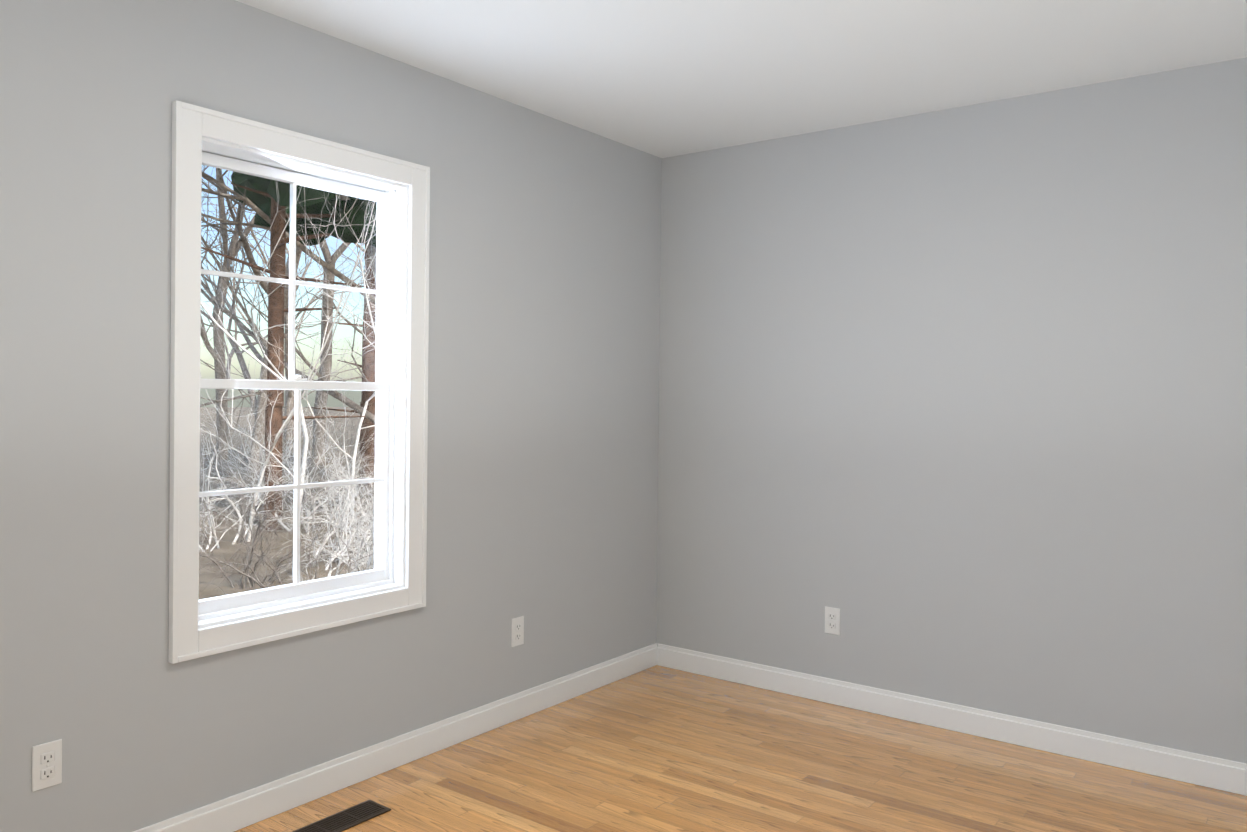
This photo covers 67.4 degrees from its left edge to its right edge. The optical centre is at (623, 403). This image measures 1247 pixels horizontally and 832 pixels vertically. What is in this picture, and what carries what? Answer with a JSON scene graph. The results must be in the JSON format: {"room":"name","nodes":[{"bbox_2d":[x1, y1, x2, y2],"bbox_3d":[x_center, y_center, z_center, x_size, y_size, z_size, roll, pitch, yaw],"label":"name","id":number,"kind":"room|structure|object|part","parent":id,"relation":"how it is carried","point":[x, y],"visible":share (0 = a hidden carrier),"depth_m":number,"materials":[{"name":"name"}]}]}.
{"room":"empty room","nodes":[
{"label":"empty room","id":0,"kind":"room"},
{"bbox_2d":[0,0,661,831],"bbox_3d":[-1.205,0.040,2.845,0.150,2.470,4.700,1,1,37],"label":"wall","id":1,"kind":"structure","parent":0,"point":[544,366],"depth_m":2.89,"materials":[{"name":"grey paint"}]},
{"bbox_2d":[32,739,61,791],"bbox_3d":[-1.469,0.921,2.382,0.008,0.115,0.070,1,1,37],"label":"electrical outlet","id":2,"kind":"object","parent":1,"relation":"attached to","point":[46,765],"visible":1,"depth_m":2.38,"materials":[{"name":"white plastic"}]},
{"bbox_2d":[168,100,429,663],"bbox_3d":[-1.051,-0.060,3.036,0.184,1.576,0.926,1,1,37],"label":"window","id":3,"kind":"structure","parent":1,"relation":"in","point":[192,125],"depth_m":3.04,"materials":[{"name":"white paint"}]},
{"bbox_3d":[-1.085,-0.401,3.061,0.030,0.710,0.740,1,1,37],"label":"window sash","id":4,"kind":"part","parent":3,"relation":"part of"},
{"bbox_3d":[-1.064,0.279,3.046,0.030,0.710,0.740,1,1,37],"label":"window sash","id":5,"kind":"part","parent":3,"relation":"part of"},
{"bbox_2d":[289,375,306,380],"bbox_3d":[-1.060,-0.086,3.042,0.022,0.020,0.056,1,1,37],"label":"lock","id":6,"kind":"object","parent":3,"relation":"attached to","point":[297,378],"visible":0.94,"depth_m":3.03,"materials":[{"name":"white plastic"}]},
{"bbox_2d":[133,643,657,831],"bbox_3d":[-1.152,1.223,2.807,0.015,0.105,4.400,1,1,37],"label":"baseboard","id":7,"kind":"structure","parent":1,"relation":"attached to","point":[238,811],"depth_m":3.25,"materials":[{"name":"white paint"}]},
{"bbox_2d":[511,616,523,646],"bbox_3d":[-0.427,0.920,3.775,0.008,0.115,0.070,1,1,37],"label":"electrical outlet","id":8,"kind":"object","parent":1,"relation":"attached to","point":[517,633],"visible":1,"depth_m":3.77,"materials":[{"name":"white plastic"}]},
{"bbox_2d":[234,665,1246,831],"bbox_3d":[0.070,1.358,1.893,3.370,0.120,4.700,1,1,37],"label":"floor","id":9,"kind":"structure","parent":0,"point":[657,748],"depth_m":3.20,"materials":[{"name":"brown wood"}]},
{"bbox_2d":[292,800,390,831],"bbox_3d":[-0.871,1.276,2.846,0.110,0.004,0.320,1,1,37],"label":"floor vent","id":10,"kind":"object","parent":9,"relation":"in","point":[352,816],"visible":1,"depth_m":2.87,"materials":[{"name":"black metal"}]},
{"bbox_2d":[236,0,1246,157],"bbox_3d":[0.099,-1.232,1.869,3.370,0.120,4.700,1,1,37],"label":"ceiling","id":11,"kind":"structure","parent":0,"point":[664,78],"depth_m":3.12,"materials":[{"name":"white paint"}]},
{"bbox_2d":[656,57,1246,763],"bbox_3d":[1.447,0.061,3.703,3.070,2.470,0.150,1,1,37],"label":"wall","id":12,"kind":"structure","parent":0,"point":[954,405],"depth_m":3.65,"materials":[{"name":"grey paint"}]},
{"bbox_2d":[825,606,839,634],"bbox_3d":[0.897,0.932,4.016,0.070,0.115,0.008,1,1,37],"label":"electrical outlet","id":13,"kind":"object","parent":12,"relation":"attached to","point":[832,620],"visible":1,"depth_m":4.01,"materials":[{"name":"white plastic"}]},
{"bbox_2d":[657,644,1246,795],"bbox_3d":[1.384,1.244,3.648,3.040,0.105,0.015,1,1,37],"label":"baseboard","id":14,"kind":"structure","parent":12,"relation":"attached to","point":[1193,768],"depth_m":3.64,"materials":[{"name":"white paint"}]},
{"label":"outside","id":15,"kind":"structure","parent":0,"visible":0},
{"bbox_2d":[199,407,374,599],"bbox_3d":[-23.372,1.140,48.394,89.830,0.200,130.000,1,1,37],"label":"bushes","id":16,"kind":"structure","parent":15,"point":[227,553],"depth_m":14.09,"materials":[{"name":"grey plant"}]},
{"bbox_2d":[201,165,308,482],"bbox_3d":[-6.368,-5.413,17.966,13.567,13.910,9.274,1,1,37],"label":"tree","id":17,"kind":"object","parent":16,"relation":"on","point":[260,400],"depth_m":17.91,"materials":[{"name":"grey plant"}]},
{"bbox_2d":[199,416,325,551],"bbox_3d":[-4.607,0.905,10.506,1.917,1.731,2.741,1,1,37],"label":"tree","id":18,"kind":"object","parent":16,"relation":"on","point":[211,522],"depth_m":10.56,"materials":[{"name":"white plant"}]},
{"bbox_2d":[201,165,347,458],"bbox_3d":[-8.923,-5.848,24.191,10.797,15.106,10.528,1,1,37],"label":"tree","id":19,"kind":"object","parent":16,"relation":"on","point":[220,425],"depth_m":23.77,"materials":[{"name":"grey plant"}]},
{"bbox_2d":[199,442,356,592],"bbox_3d":[-3.314,1.005,8.361,1.829,1.348,1.668,1,1,37],"label":"bush","id":20,"kind":"object","parent":16,"relation":"on","point":[249,548],"depth_m":8.32,"materials":[{"name":"grey plant"}]},
{"bbox_2d":[202,171,364,439],"bbox_3d":[-13.424,-7.581,33.795,16.397,17.784,10.391,1,1,37],"label":"tree","id":21,"kind":"object","parent":16,"relation":"on","point":[290,397],"depth_m":33.94,"materials":[{"name":"grey plant"}]},
{"bbox_2d":[200,390,367,505],"bbox_3d":[-5.593,0.914,14.490,2.095,2.478,3.032,1,1,37],"label":"tree","id":22,"kind":"object","parent":16,"relation":"on","point":[256,437],"depth_m":14.47,"materials":[{"name":"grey plant"}]},
{"bbox_2d":[199,519,373,595],"bbox_3d":[-2.220,1.226,6.375,1.033,1.054,1.700,1,1,37],"label":"bush","id":23,"kind":"object","parent":16,"relation":"on","point":[258,582],"depth_m":6.24,"materials":[{"name":"grey plant"}]},
{"bbox_2d":[199,412,374,536],"bbox_3d":[-4.074,1.043,11.895,3.293,2.092,2.320,1,1,37],"label":"tree","id":24,"kind":"object","parent":16,"relation":"on","point":[313,507],"depth_m":11.54,"materials":[{"name":"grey plant"}]},
{"bbox_2d":[200,186,374,576],"bbox_3d":[-3.020,-0.807,8.181,4.588,4.960,2.748,1,1,37],"label":"tree","id":25,"kind":"object","parent":16,"relation":"on","point":[305,449],"depth_m":8.81,"materials":[{"name":"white plant"}]},
{"bbox_2d":[200,166,375,422],"bbox_3d":[-3.696,-4.611,12.473,10.771,12.470,9.058,1,1,37],"label":"tree","id":26,"kind":"object","parent":16,"relation":"on","point":[299,245],"depth_m":13.24,"materials":[{"name":"grey plant"}]},
{"bbox_2d":[201,168,376,529],"bbox_3d":[-4.340,-6.377,11.852,5.479,16.000,6.487,1,1,37],"label":"tree","id":27,"kind":"object","parent":16,"relation":"on","point":[315,213],"depth_m":11.88,"materials":[{"name":"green plant"}]},
{"bbox_2d":[214,278,375,521],"bbox_3d":[-3.609,-0.415,13.393,3.732,4.063,5.604,1,1,37],"label":"tree","id":28,"kind":"object","parent":16,"relation":"on","point":[358,430],"depth_m":12.57,"materials":[{"name":"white plant"}]},
{"bbox_2d":[229,399,374,534],"bbox_3d":[-3.876,0.844,12.218,2.432,2.024,2.912,1,1,37],"label":"tree","id":29,"kind":"object","parent":16,"relation":"on","point":[364,434],"depth_m":12.65,"materials":[{"name":"grey plant"}]},
{"bbox_2d":[246,243,364,409],"bbox_3d":[-4.395,-5.559,30.059,11.473,14.015,15.092,1,1,37],"label":"tree","id":30,"kind":"object","parent":16,"relation":"on","point":[342,316],"depth_m":26.86,"materials":[{"name":"grey plant"}]},
{"bbox_2d":[246,191,376,541],"bbox_3d":[-2.943,-1.147,10.493,3.529,5.598,2.833,1,1,37],"label":"tree","id":31,"kind":"object","parent":16,"relation":"on","point":[289,417],"depth_m":10.50,"materials":[{"name":"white plant"}]},
{"bbox_2d":[266,421,374,558],"bbox_3d":[-2.516,1.008,10.692,1.744,1.883,3.216,1,1,37],"label":"tree","id":32,"kind":"object","parent":16,"relation":"on","point":[335,526],"depth_m":9.99,"materials":[{"name":"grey plant"}]},
{"bbox_2d":[270,423,374,569],"bbox_3d":[-2.939,1.050,9.612,1.929,1.788,1.537,1,1,37],"label":"tree","id":33,"kind":"object","parent":16,"relation":"on","point":[318,553],"depth_m":9.39,"materials":[{"name":"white plant"}]},
{"bbox_2d":[277,447,374,580],"bbox_3d":[-2.032,1.121,7.294,1.452,1.652,1.765,1,1,37],"label":"bush","id":34,"kind":"object","parent":16,"relation":"on","point":[366,541],"depth_m":7.26,"materials":[{"name":"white plant"}]},
{"bbox_2d":[277,193,376,346],"bbox_3d":[-2.081,-1.018,10.015,4.478,5.368,4.094,1,1,37],"label":"tree","id":35,"kind":"object","parent":16,"relation":"on","point":[371,318],"depth_m":9.49,"materials":[{"name":"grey plant"}]},
{"bbox_2d":[312,240,349,463],"bbox_3d":[-5.575,-6.127,22.741,7.601,15.263,9.336,1,1,37],"label":"tree","id":36,"kind":"object","parent":16,"relation":"on","point":[329,275],"depth_m":22.88,"materials":[{"name":"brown plant"}]},
{"bbox_2d":[288,500,373,571],"bbox_3d":[-2.106,1.300,8.090,1.168,1.517,1.668,1,1,37],"label":"bush","id":37,"kind":"object","parent":16,"relation":"on","point":[350,543],"depth_m":7.84,"materials":[{"name":"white plant"}]},
{"bbox_2d":[306,244,375,486],"bbox_3d":[-4.451,-6.435,17.787,5.818,16.000,5.158,1,1,37],"label":"tree","id":38,"kind":"object","parent":16,"relation":"on","point":[368,362],"depth_m":17.31,"materials":[{"name":"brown plant"}]}
]}

